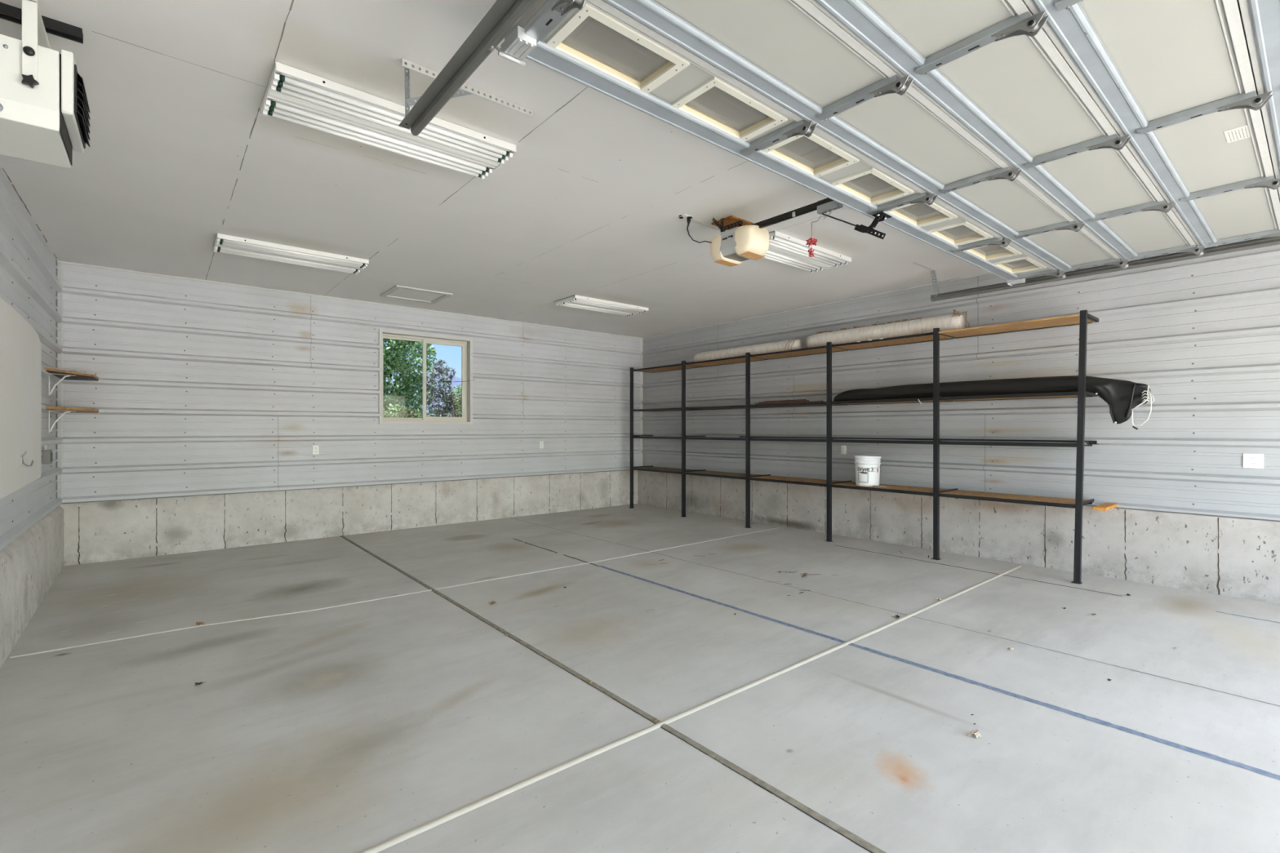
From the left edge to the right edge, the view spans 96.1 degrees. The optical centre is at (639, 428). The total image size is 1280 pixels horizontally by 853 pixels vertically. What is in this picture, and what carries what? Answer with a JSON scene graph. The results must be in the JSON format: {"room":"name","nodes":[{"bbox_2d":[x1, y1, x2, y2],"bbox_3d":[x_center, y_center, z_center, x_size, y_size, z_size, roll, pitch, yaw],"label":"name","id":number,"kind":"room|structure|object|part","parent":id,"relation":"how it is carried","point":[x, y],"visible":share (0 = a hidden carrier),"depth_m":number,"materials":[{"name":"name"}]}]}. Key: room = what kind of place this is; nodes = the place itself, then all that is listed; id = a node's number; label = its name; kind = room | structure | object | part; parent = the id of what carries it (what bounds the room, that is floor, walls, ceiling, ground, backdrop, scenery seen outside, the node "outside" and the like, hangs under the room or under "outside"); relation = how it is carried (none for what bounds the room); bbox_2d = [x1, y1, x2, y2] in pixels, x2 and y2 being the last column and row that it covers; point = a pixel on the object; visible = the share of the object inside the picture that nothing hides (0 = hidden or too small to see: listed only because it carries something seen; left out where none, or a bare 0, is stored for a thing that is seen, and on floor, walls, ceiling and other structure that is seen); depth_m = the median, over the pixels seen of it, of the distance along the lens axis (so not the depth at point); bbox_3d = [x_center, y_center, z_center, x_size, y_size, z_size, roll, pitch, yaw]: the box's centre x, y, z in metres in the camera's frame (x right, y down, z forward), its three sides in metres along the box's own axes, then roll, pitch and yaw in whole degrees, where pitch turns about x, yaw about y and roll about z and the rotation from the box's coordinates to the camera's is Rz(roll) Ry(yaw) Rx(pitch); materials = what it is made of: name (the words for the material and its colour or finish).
{"room":"garage","nodes":[
{"label":"garage","id":0,"kind":"room"},
{"bbox_2d":[0,168,63,667],"bbox_3d":[-2.569,0.007,1.803,0.350,3.386,10.462,0,0,-40],"label":"wall","id":1,"kind":"structure","parent":0,"point":[32,517],"depth_m":4.40,"materials":[{"name":"metal"}]},
{"bbox_2d":[0,297,41,499],"bbox_3d":[-3.770,-0.165,3.339,0.018,1.270,3.560,0,0,-40],"label":"door","id":2,"kind":"structure","parent":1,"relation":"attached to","point":[20,346],"depth_m":3.94,"materials":[{"name":"white paint"}]},
{"bbox_2d":[21,451,33,466],"bbox_3d":[-4.389,0.218,4.118,0.032,0.113,0.238,0,0,-38],"label":"coat hook","id":3,"kind":"object","parent":2,"relation":"attached to","point":[25,452],"visible":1,"depth_m":4.04,"materials":[{"name":"metal"}]},
{"bbox_2d":[41,444,53,464],"bbox_3d":[-5.239,0.205,5.083,0.059,0.210,0.120,0,0,-40],"label":"junction box","id":4,"kind":"object","parent":1,"relation":"attached to","point":[47,455],"visible":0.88,"depth_m":5.04,"materials":[{"name":"metal"}]},
{"bbox_2d":[55,259,62,498],"bbox_3d":[-5.817,-0.473,5.762,0.044,2.426,0.074,0,0,-40],"label":"trim","id":5,"kind":"structure","parent":1,"relation":"attached to","point":[55,260],"depth_m":5.79,"materials":[{"name":"white metal"}]},
{"bbox_2d":[43,367,98,395],"bbox_3d":[-5.342,-0.410,5.424,0.280,0.230,1.134,0,0,-40],"label":"corner shelf","id":6,"kind":"object","parent":1,"relation":"attached to","point":[61,374],"visible":0.93,"depth_m":5.30,"materials":[{"name":"brown wood"}]},
{"bbox_2d":[44,405,98,432],"bbox_3d":[-5.342,-0.080,5.424,0.280,0.230,1.134,0,0,-40],"label":"corner shelf","id":7,"kind":"object","parent":1,"relation":"attached to","point":[59,409],"visible":0.88,"depth_m":5.24,"materials":[{"name":"brown wood"}]},
{"bbox_2d":[57,260,642,565],"bbox_3d":[-2.994,0.007,8.346,8.290,3.386,0.352,0,0,-40],"label":"wall","id":8,"kind":"structure","parent":0,"point":[213,400],"depth_m":7.09,"materials":[{"name":"metal"}]},
{"bbox_2d":[312,445,319,454],"bbox_3d":[-4.087,0.268,7.248,0.072,0.115,0.016,0,0,-40],"label":"wall outlet","id":9,"kind":"object","parent":8,"relation":"attached to","point":[315,448],"visible":1,"depth_m":7.24,"materials":[{"name":"white plastic"}]},
{"bbox_3d":[-2.931,0.749,8.271,7.690,0.022,0.088,0,0,-40],"label":"trim","id":10,"kind":"part","parent":8,"relation":"part of","materials":[{"name":"white metal"}]},
{"bbox_3d":[-2.901,-1.677,8.235,7.690,0.018,0.022,0,0,-40],"label":"trim","id":11,"kind":"part","parent":8,"relation":"part of","materials":[{"name":"white metal"}]},
{"bbox_2d":[378,328,472,424],"bbox_3d":[-3.052,-0.702,8.206,1.318,1.280,0.194,0,0,-40],"label":"window","id":12,"kind":"structure","parent":8,"relation":"in","point":[408,361],"depth_m":8.22,"materials":[{"name":"glass"}]},
{"bbox_3d":[-3.314,-0.699,8.074,0.620,1.147,0.024,0,0,-40],"label":"sash","id":13,"kind":"part","parent":12,"relation":"part of","materials":[{"name":"clear glass"}]},
{"bbox_3d":[-3.314,-0.699,8.074,0.566,1.093,0.004,0,0,-40],"label":"pane","id":14,"kind":"part","parent":12,"relation":"part of","materials":[{"name":"clear glass"}]},
{"bbox_3d":[-2.863,-0.699,8.413,0.627,1.147,0.026,0,0,-40],"label":"sash","id":15,"kind":"part","parent":12,"relation":"part of","materials":[{"name":"clear glass"}]},
{"bbox_3d":[-2.863,-0.699,8.413,0.538,1.057,0.004,0,0,-40],"label":"pane","id":16,"kind":"part","parent":12,"relation":"part of","materials":[{"name":"clear glass"}]},
{"bbox_2d":[429,379,474,382],"bbox_3d":[-2.746,-0.710,8.425,0.656,0.056,0.054,0,0,-30],"label":"wire","id":17,"kind":"object","parent":12,"relation":"attached to","point":[473,380],"visible":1,"depth_m":8.44,"materials":[{"name":"black"}]},
{"bbox_2d":[539,441,543,448],"bbox_3d":[-1.598,0.264,9.328,0.072,0.115,0.016,0,0,-40],"label":"wall outlet","id":18,"kind":"object","parent":8,"relation":"attached to","point":[541,443],"visible":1,"depth_m":9.32,"materials":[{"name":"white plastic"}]},
{"bbox_2d":[640,338,643,466],"bbox_3d":[0.029,-0.469,10.678,0.060,2.394,0.032,0,0,-40],"label":"trim","id":19,"kind":"structure","parent":8,"relation":"attached to","point":[641,340],"depth_m":10.66,"materials":[{"name":"white metal"}]},
{"bbox_2d":[0,0,989,337],"bbox_3d":[0.391,-1.745,4.296,8.090,0.121,10.890,0,0,-40],"label":"ceiling","id":20,"kind":"structure","parent":0,"point":[182,153],"depth_m":4.08,"materials":[{"name":"white paint"}]},
{"bbox_2d":[0,2,83,44],"bbox_3d":[-2.569,-1.666,2.271,0.530,0.040,0.050,0,0,-40],"label":"channel","id":21,"kind":"object","parent":20,"relation":"attached to","point":[7,12],"visible":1,"depth_m":2.37,"materials":[{"name":"black metal"}]},
{"bbox_2d":[0,0,90,168],"bbox_3d":[-2.545,-1.403,2.297,0.481,0.495,0.452,0,0,-40],"label":"heater","id":22,"kind":"object","parent":20,"relation":"hanging from","point":[45,110],"visible":1,"depth_m":2.25,"materials":[{"name":"white metal"}]},
{"bbox_3d":[-2.327,-1.327,2.195,0.046,0.048,0.018,0,0,-40],"label":"star knob","id":23,"kind":"part","parent":22,"relation":"part of","materials":[{"name":"black plastic"}]},
{"bbox_2d":[74,64,85,148],"bbox_3d":[-2.386,-1.363,2.450,0.006,0.195,0.380,0,0,-40],"label":"grille","id":24,"kind":"object","parent":22,"relation":"attached to","point":[79,87],"depth_m":2.37,"materials":[{"name":"black metal"}]},
{"bbox_2d":[213,233,368,275],"bbox_3d":[-3.327,-1.654,5.527,1.220,0.058,0.492,0,0,-40],"label":"fluorescent fixture","id":25,"kind":"object","parent":20,"relation":"attached to","point":[224,243],"visible":1,"depth_m":5.42,"materials":[{"name":"white metal"}]},
{"bbox_3d":[-3.787,-1.654,5.143,0.022,0.058,0.490,0,0,-40],"label":"plate","id":26,"kind":"part","parent":25,"relation":"part of","materials":[{"name":"white metal"}]},
{"bbox_3d":[-2.868,-1.654,5.912,0.022,0.058,0.490,0,0,-40],"label":"plate","id":27,"kind":"part","parent":25,"relation":"part of","materials":[{"name":"white metal"}]},
{"bbox_2d":[260,61,516,179],"bbox_3d":[-1.359,-1.654,3.210,1.220,0.058,0.492,0,0,-40],"label":"fluorescent fixture","id":28,"kind":"object","parent":20,"relation":"attached to","point":[291,95],"visible":0.95,"depth_m":3.10,"materials":[{"name":"white metal"}]},
{"bbox_3d":[-1.819,-1.654,2.826,0.022,0.058,0.490,0,0,-40],"label":"plate","id":29,"kind":"part","parent":28,"relation":"part of","materials":[{"name":"white metal"}]},
{"bbox_3d":[-0.900,-1.654,3.595,0.022,0.058,0.490,0,0,-40],"label":"plate","id":30,"kind":"part","parent":28,"relation":"part of","materials":[{"name":"white metal"}]},
{"bbox_2d":[379,284,453,303],"bbox_3d":[-2.806,-1.676,7.208,0.680,0.020,0.660,0,0,-40],"label":"access hatch","id":31,"kind":"object","parent":20,"relation":"attached to","point":[402,292],"visible":1,"depth_m":7.19,"materials":[{"name":"grey paint"}]},
{"bbox_3d":[-2.806,-1.683,7.208,0.548,0.006,0.528,0,0,-40],"label":"hatch panel","id":32,"kind":"part","parent":31,"relation":"part of","materials":[{"name":"white paint"}]},
{"bbox_2d":[400,57,533,116],"bbox_3d":[-0.835,-1.667,2.840,0.669,0.036,0.036,0,0,-40],"label":"perforated angle","id":33,"kind":"object","parent":20,"relation":"attached to","point":[415,67],"visible":0.77,"depth_m":2.85,"materials":[{"name":"white metal"}]},
{"bbox_2d":[398,0,537,136],"bbox_3d":[0.605,-0.154,0.871,0.369,3.068,4.885,0,0,-40],"label":"door track","id":34,"kind":"object","parent":20,"relation":"hanging from","point":[503,15],"visible":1,"depth_m":2.17,"materials":[{"name":"metal"}]},
{"bbox_2d":[488,0,1279,286],"bbox_3d":[2.148,-1.373,2.884,5.209,0.118,2.176,0,0,-40],"label":"garage door","id":35,"kind":"structure","parent":34,"relation":"attached to","point":[1016,140],"depth_m":2.42,"materials":[{"name":"grey metal"}]},
{"bbox_3d":[1.708,-1.385,3.415,5.070,0.010,0.046,0,0,-40],"label":"rail","id":36,"kind":"part","parent":35,"relation":"part of","materials":[{"name":"silver metal"}]},
{"bbox_3d":[1.860,-1.411,3.232,5.070,0.042,0.421,0,0,-40],"label":"door","id":37,"kind":"part","parent":35,"relation":"part of","materials":[{"name":"white metal"}]},
{"bbox_3d":[1.860,-1.385,3.232,5.070,0.010,0.421,0,0,-40],"label":"rail","id":38,"kind":"part","parent":35,"relation":"part of","materials":[{"name":"silver metal"}]},
{"bbox_3d":[2.138,-1.385,2.900,5.070,0.010,0.439,0,0,-40],"label":"rail","id":39,"kind":"part","parent":35,"relation":"part of","materials":[{"name":"silver metal"}]},
{"bbox_3d":[2.138,-1.411,2.900,5.070,0.042,0.439,0,0,-40],"label":"door","id":40,"kind":"part","parent":35,"relation":"part of","materials":[{"name":"white metal"}]},
{"bbox_3d":[2.423,-1.385,2.559,5.070,0.010,0.441,0,0,-40],"label":"rail","id":41,"kind":"part","parent":35,"relation":"part of","materials":[{"name":"silver metal"}]},
{"bbox_3d":[2.423,-1.411,2.559,5.070,0.042,0.441,0,0,-40],"label":"door","id":42,"kind":"part","parent":35,"relation":"part of","materials":[{"name":"white metal"}]},
{"bbox_2d":[1227,127,1248,141],"bbox_3d":[2.824,-1.388,2.715,0.135,0.001,0.058,0,0,-40],"label":"print","id":43,"kind":"object","parent":35,"relation":"on","point":[1241,133],"depth_m":2.71},
{"bbox_3d":[2.707,-1.385,2.219,5.070,0.010,0.438,0,0,-40],"label":"rail","id":44,"kind":"part","parent":35,"relation":"part of","materials":[{"name":"silver metal"}]},
{"bbox_2d":[554,294,648,316],"bbox_3d":[-0.505,-1.654,7.808,1.220,0.058,0.492,0,0,-40],"label":"fluorescent fixture","id":45,"kind":"object","parent":20,"relation":"attached to","point":[573,301],"visible":1,"depth_m":7.69,"materials":[{"name":"white metal"}]},
{"bbox_3d":[-0.965,-1.654,7.424,0.022,0.058,0.490,0,0,-40],"label":"plate","id":46,"kind":"part","parent":45,"relation":"part of","materials":[{"name":"white metal"}]},
{"bbox_3d":[-0.045,-1.654,8.192,0.022,0.058,0.490,0,0,-40],"label":"plate","id":47,"kind":"part","parent":45,"relation":"part of","materials":[{"name":"white metal"}]},
{"bbox_2d":[677,213,693,220],"bbox_3d":[0.362,-1.681,4.575,0.113,0.009,0.093,0,0,-40],"label":"outlet","id":48,"kind":"object","parent":20,"relation":"attached to","point":[684,216],"visible":0.92,"depth_m":4.56,"materials":[{"name":"white plastic"}]},
{"bbox_2d":[686,217,711,243],"bbox_3d":[0.494,-1.579,4.591,0.251,0.195,0.030,0,0,-13],"label":"power cord","id":49,"kind":"object","parent":48,"relation":"attached to","point":[688,219],"visible":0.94,"depth_m":4.56,"materials":[{"name":"black plastic"}]},
{"bbox_2d":[690,219,725,231],"bbox_3d":[0.630,-1.683,4.828,0.560,0.003,0.032,0,0,-40],"label":"perforated angle","id":50,"kind":"object","parent":20,"relation":"attached to","point":[692,220],"visible":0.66,"depth_m":4.75,"materials":[{"name":"white metal"}]},
{"bbox_2d":[711,215,753,230],"bbox_3d":[0.797,-1.679,4.746,0.370,0.014,0.220,0,0,-40],"label":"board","id":51,"kind":"object","parent":20,"relation":"attached to","point":[730,220],"visible":0.46,"depth_m":4.66,"materials":[{"name":"brown wood"}]},
{"bbox_2d":[710,197,891,266],"bbox_3d":[2.350,-1.431,2.652,0.301,0.483,5.355,0,0,-40],"label":"garage door opener","id":52,"kind":"object","parent":20,"relation":"hanging from","point":[733,246],"visible":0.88,"depth_m":4.35,"materials":[{"name":"grey plastic"}]},
{"bbox_2d":[742,253,760,258],"bbox_3d":[0.867,-1.335,4.443,0.200,0.003,0.012,0,0,-40],"label":"vent","id":53,"kind":"object","parent":52,"relation":"attached to","point":[748,255],"depth_m":4.44,"materials":[{"name":"brown"}]},
{"bbox_3d":[2.419,-1.545,2.563,0.030,0.045,5.130,0,0,-40],"label":"rail","id":54,"kind":"part","parent":52,"relation":"part of","materials":[{"name":"black metal"}]},
{"bbox_3d":[1.256,-1.463,3.955,0.010,0.059,0.164,0,0,-40],"label":"release lever","id":55,"kind":"part","parent":52,"relation":"part of","materials":[{"name":"silver metal"}]},
{"bbox_3d":[1.399,-1.331,3.771,0.040,0.282,0.442,0,0,-40],"label":"straight arm","id":56,"kind":"part","parent":52,"relation":"part of","materials":[{"name":"black metal"}]},
{"bbox_3d":[1.468,-1.315,3.701,0.008,0.108,0.193,0,0,-40],"label":"curved arm","id":57,"kind":"part","parent":52,"relation":"part of","materials":[{"name":"black metal"}]},
{"bbox_2d":[762,230,851,272],"bbox_3d":[1.458,-1.654,5.460,1.220,0.058,0.492,0,0,-40],"label":"fluorescent fixture","id":58,"kind":"object","parent":20,"relation":"attached to","point":[784,249],"visible":0.7,"depth_m":5.44,"materials":[{"name":"white metal"}]},
{"bbox_3d":[0.998,-1.654,5.076,0.022,0.058,0.490,0,0,-40],"label":"plate","id":59,"kind":"part","parent":58,"relation":"part of","materials":[{"name":"white metal"}]},
{"bbox_3d":[1.917,-1.654,5.845,0.022,0.058,0.490,0,0,-40],"label":"plate","id":60,"kind":"part","parent":58,"relation":"part of","materials":[{"name":"white metal"}]},
{"bbox_2d":[912,262,936,271],"bbox_3d":[2.963,-1.683,5.982,0.500,0.003,0.032,0,0,-40],"label":"perforated angle","id":61,"kind":"object","parent":20,"relation":"attached to","point":[915,263],"visible":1,"depth_m":5.96,"materials":[{"name":"white metal"}]},
{"bbox_2d":[930,237,1279,301],"bbox_3d":[4.670,-0.153,4.267,0.085,3.065,4.882,0,0,-40],"label":"door track","id":62,"kind":"object","parent":20,"relation":"hanging from","point":[1263,242],"visible":1,"depth_m":4.95,"materials":[{"name":"metal"}]},
{"bbox_2d":[0,503,1279,852],"bbox_3d":[0.388,1.522,4.299,8.090,0.257,10.900,0,0,-40],"label":"floor","id":63,"kind":"structure","parent":0,"point":[366,692],"depth_m":3.02,"materials":[{"name":"concrete"}]},
{"bbox_2d":[195,622,204,626],"bbox_3d":[-3.131,1.385,4.082,0.048,0.024,0.072,0,0,42],"label":"dry leaf","id":64,"kind":"object","parent":63,"relation":"on","point":[197,623],"visible":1,"depth_m":4.08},
{"bbox_2d":[629,310,1098,584],"bbox_3d":[2.091,0.163,7.805,0.510,2.475,6.516,0,0,-40],"label":"shelving rack","id":65,"kind":"object","parent":63,"relation":"on","point":[1082,393],"visible":0.86,"depth_m":6.33,"materials":[{"name":"black metal"}]},
{"bbox_3d":[-0.145,0.163,10.137,0.070,2.475,0.070,0,0,-40],"label":"post","id":66,"kind":"part","parent":65,"relation":"part of","materials":[{"name":"black metal"}]},
{"bbox_2d":[636,466,695,471],"bbox_3d":[0.454,0.693,9.777,0.475,0.016,1.250,0,0,-40],"label":"shelf board","id":67,"kind":"object","parent":65,"relation":"on","point":[646,468],"visible":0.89,"depth_m":9.78,"materials":[{"name":"brown wood"}]},
{"bbox_2d":[643,409,690,411],"bbox_3d":[0.454,-0.318,9.777,0.475,0.014,1.250,0,0,-40],"label":"shelf board","id":68,"kind":"object","parent":65,"relation":"on","point":[666,410],"visible":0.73,"depth_m":10.11,"materials":[{"name":"brown wood"}]},
{"bbox_2d":[635,364,700,372],"bbox_3d":[0.460,-1.025,9.783,0.459,0.014,1.250,0,0,-40],"label":"shelf board","id":69,"kind":"object","parent":65,"relation":"on","point":[677,367],"visible":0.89,"depth_m":9.73,"materials":[{"name":"brown wood"}]},
{"bbox_3d":[0.693,0.163,9.135,0.070,2.475,0.070,0,0,-40],"label":"post","id":70,"kind":"part","parent":65,"relation":"part of","materials":[{"name":"black metal"}]},
{"bbox_2d":[685,470,759,476],"bbox_3d":[1.289,0.693,8.778,0.475,0.016,1.244,0,0,-40],"label":"shelf board","id":71,"kind":"object","parent":65,"relation":"on","point":[736,474],"visible":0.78,"depth_m":8.72,"materials":[{"name":"brown wood"}]},
{"bbox_2d":[688,357,764,366],"bbox_3d":[1.296,-1.025,8.783,0.459,0.014,1.244,0,0,-40],"label":"shelf board","id":72,"kind":"object","parent":65,"relation":"on","point":[737,360],"visible":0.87,"depth_m":8.78,"materials":[{"name":"brown wood"}]},
{"bbox_2d":[695,407,761,409],"bbox_3d":[1.289,-0.318,8.778,0.475,0.014,1.244,0,0,-40],"label":"shelf board","id":73,"kind":"object","parent":65,"relation":"on","point":[733,407],"visible":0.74,"depth_m":8.88,"materials":[{"name":"brown wood"}]},
{"bbox_3d":[1.526,0.163,8.138,0.070,2.475,0.070,0,0,-40],"label":"post","id":74,"kind":"part","parent":65,"relation":"part of","materials":[{"name":"black metal"}]},
{"bbox_2d":[751,475,844,484],"bbox_3d":[2.119,0.693,7.785,0.475,0.016,1.230,0,0,-40],"label":"shelf board","id":75,"kind":"object","parent":65,"relation":"on","point":[775,477],"visible":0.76,"depth_m":7.74,"materials":[{"name":"brown wood"}]},
{"bbox_2d":[757,404,842,407],"bbox_3d":[2.119,-0.318,7.785,0.475,0.014,1.230,0,0,-40],"label":"shelf board","id":76,"kind":"object","parent":65,"relation":"on","point":[822,404],"visible":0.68,"depth_m":7.92,"materials":[{"name":"brown wood"}]},
{"bbox_3d":[1.981,-0.334,7.664,0.055,0.012,1.220,0,0,-40],"label":"trim strip","id":77,"kind":"object","parent":76,"relation":"on","visible":0},
{"bbox_2d":[755,399,823,404],"bbox_3d":[1.970,-0.362,7.674,0.068,0.040,1.050,0,0,-40],"label":"trim strip","id":78,"kind":"object","parent":77,"relation":"on","point":[808,401],"depth_m":7.65,"materials":[{"name":"brown wood"}]},
{"bbox_3d":[1.921,-0.362,7.731,0.045,0.012,0.800,0,0,-39],"label":"trim strip","id":79,"kind":"part","parent":78,"relation":"part of","materials":[{"name":"brown wood"}]},
{"bbox_3d":[1.939,-0.376,7.714,0.045,0.012,0.650,0,0,-39],"label":"trim strip","id":80,"kind":"part","parent":78,"relation":"part of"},
{"bbox_2d":[755,347,846,359],"bbox_3d":[2.125,-1.025,7.791,0.459,0.014,1.230,0,0,-40],"label":"shelf board","id":81,"kind":"object","parent":65,"relation":"on","point":[833,349],"visible":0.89,"depth_m":7.82,"materials":[{"name":"brown wood"}]},
{"bbox_2d":[693,338,803,361],"bbox_3d":[1.533,-1.127,8.489,0.193,0.189,1.942,0,0,-40],"label":"roll","id":82,"kind":"object","parent":81,"relation":"on","point":[790,344],"visible":0.66,"depth_m":8.28,"materials":[{"name":"fabric"}]},
{"bbox_3d":[2.351,0.163,7.151,0.070,2.475,0.070,0,0,-40],"label":"post","id":83,"kind":"part","parent":65,"relation":"part of","materials":[{"name":"black metal"}]},
{"bbox_2d":[834,481,951,492],"bbox_3d":[2.943,0.693,6.800,0.475,0.016,1.228,0,0,-40],"label":"shelf board","id":84,"kind":"object","parent":65,"relation":"on","point":[850,483],"visible":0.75,"depth_m":6.67,"materials":[{"name":"brown wood"}]},
{"bbox_2d":[853,455,881,486],"bbox_3d":[2.744,0.505,6.931,0.312,0.358,0.316,0,0,-40],"label":"plastic bucket","id":85,"kind":"object","parent":84,"relation":"on","point":[867,467],"visible":0.99,"depth_m":6.81,"materials":[{"name":"white plastic"}]},
{"bbox_2d":[872,485,888,487],"bbox_3d":[2.812,0.677,6.779,0.120,0.016,0.230,0,0,-40],"label":"paper scraps","id":86,"kind":"object","parent":84,"relation":"on","point":[873,486],"visible":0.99,"depth_m":6.74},
{"bbox_2d":[836,334,951,349],"bbox_3d":[2.949,-1.025,6.805,0.459,0.014,1.228,0,0,-40],"label":"shelf board","id":87,"kind":"object","parent":65,"relation":"on","point":[926,338],"visible":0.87,"depth_m":6.79,"materials":[{"name":"brown wood"}]},
{"bbox_2d":[805,309,969,347],"bbox_3d":[2.870,-1.163,6.895,0.221,0.256,1.948,0,0,-40],"label":"roll","id":88,"kind":"object","parent":87,"relation":"on","point":[956,321],"visible":0.76,"depth_m":6.71,"materials":[{"name":"plastic"}]},
{"bbox_2d":[844,400,948,404],"bbox_3d":[2.943,-0.318,6.800,0.475,0.014,1.228,0,0,-40],"label":"shelf board","id":89,"kind":"object","parent":65,"relation":"on","point":[940,400],"visible":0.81,"depth_m":6.92,"materials":[{"name":"brown wood"}]},
{"bbox_3d":[3.175,0.163,6.166,0.070,2.475,0.070,0,0,-40],"label":"post","id":90,"kind":"part","parent":65,"relation":"part of","materials":[{"name":"black metal"}]},
{"bbox_2d":[941,489,1088,504],"bbox_3d":[3.753,0.693,5.830,0.475,0.016,1.189,0,0,-40],"label":"shelf board","id":91,"kind":"object","parent":65,"relation":"on","point":[1033,498],"visible":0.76,"depth_m":5.79,"materials":[{"name":"brown wood"}]},
{"bbox_2d":[938,314,1093,337],"bbox_3d":[3.759,-1.025,5.812,0.489,0.014,1.221,0,0,-40],"label":"shelf board","id":92,"kind":"object","parent":65,"relation":"on","point":[1071,319],"visible":0.84,"depth_m":5.75,"materials":[{"name":"brown wood"}]},
{"bbox_2d":[951,395,1089,400],"bbox_3d":[3.760,-0.318,5.822,0.475,0.014,1.208,0,0,-40],"label":"shelf board","id":93,"kind":"object","parent":65,"relation":"on","point":[1068,395],"visible":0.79,"depth_m":5.82,"materials":[{"name":"brown wood"}]},
{"bbox_2d":[833,375,1155,430],"bbox_3d":[3.445,-0.247,6.099,0.170,0.514,3.057,0,0,-40],"label":"cover","id":94,"kind":"object","parent":93,"relation":"on","point":[1122,397],"visible":0.89,"depth_m":5.58,"materials":[{"name":"black plastic"}]},
{"bbox_3d":[4.332,-0.194,4.948,0.043,0.353,0.152,0,0,-40],"label":"lacing cord","id":95,"kind":"part","parent":94,"relation":"part of","materials":[{"name":"white fabric"}]},
{"bbox_3d":[3.977,0.167,5.206,0.070,2.466,0.108,0,0,-40],"label":"post","id":96,"kind":"part","parent":65,"relation":"part of","materials":[{"name":"black metal"}]},
{"bbox_3d":[3.757,0.153,5.825,0.475,0.010,1.199,0,0,-40],"label":"shelf board","id":97,"kind":"object","parent":65,"relation":"on","visible":0},
{"bbox_2d":[639,435,1087,444],"bbox_3d":[2.021,0.135,7.620,0.035,0.018,6.300,0,0,-40],"label":"strip","id":98,"kind":"object","parent":97,"relation":"on","point":[1085,443],"visible":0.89,"depth_m":6.49,"materials":[{"name":"metal"}]},
{"bbox_2d":[739,435,1098,444],"bbox_3d":[2.855,0.127,6.922,0.060,0.034,4.240,0,0,-40],"label":"steel angle","id":99,"kind":"object","parent":97,"relation":"on","point":[882,438],"visible":0.57,"depth_m":6.23,"materials":[{"name":"black metal"}]},
{"bbox_2d":[967,729,981,737],"bbox_3d":[1.520,1.387,2.620,0.061,0.021,0.057,0,0,19],"label":"leaf","id":100,"kind":"object","parent":63,"relation":"on","point":[975,733],"visible":1,"depth_m":2.61,"materials":[{"name":"beige plant"}]},
{"bbox_2d":[637,237,1279,604],"bbox_3d":[3.392,0.007,6.785,0.212,3.386,10.462,0,0,-40],"label":"wall","id":101,"kind":"structure","parent":0,"point":[1203,333],"depth_m":5.85,"materials":[{"name":"metal"}]},
{"bbox_2d":[840,445,846,454],"bbox_3d":[2.672,0.278,7.551,0.016,0.115,0.072,0,0,-40],"label":"wall outlet","id":102,"kind":"object","parent":101,"relation":"attached to","point":[843,448],"visible":1,"depth_m":7.54,"materials":[{"name":"white plastic"}]},
{"bbox_2d":[1093,502,1117,511],"bbox_3d":[4.271,0.715,5.271,0.475,0.028,0.090,0,0,-40],"label":"lumber offcut","id":103,"kind":"object","parent":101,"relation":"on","point":[1106,506],"visible":1,"depth_m":5.18,"materials":[{"name":"orange wood"}]},
{"bbox_3d":[3.361,0.738,6.713,0.043,0.015,10.390,0,0,-40],"label":"trim","id":104,"kind":"part","parent":101,"relation":"part of","materials":[{"name":"white metal"}]},
{"bbox_2d":[1243,453,1263,468],"bbox_3d":[5.035,0.265,4.722,0.016,0.120,0.116,0,0,-40],"label":"wall outlet","id":105,"kind":"object","parent":101,"relation":"attached to","point":[1250,460],"visible":1,"depth_m":4.72,"materials":[{"name":"white plastic"}]},
{"bbox_2d":[1249,456,1256,460],"bbox_3d":[5.031,0.243,4.719,0.003,0.030,0.034,0,0,-40],"label":"receptacle","id":106,"kind":"object","parent":105,"relation":"attached to","point":[1251,458],"depth_m":4.72,"materials":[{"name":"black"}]},
{"bbox_2d":[1249,462,1256,465],"bbox_3d":[5.031,0.287,4.719,0.003,0.030,0.034,0,0,-40],"label":"receptacle","id":107,"kind":"object","parent":105,"relation":"attached to","point":[1251,463],"depth_m":4.72,"materials":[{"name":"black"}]}
]}

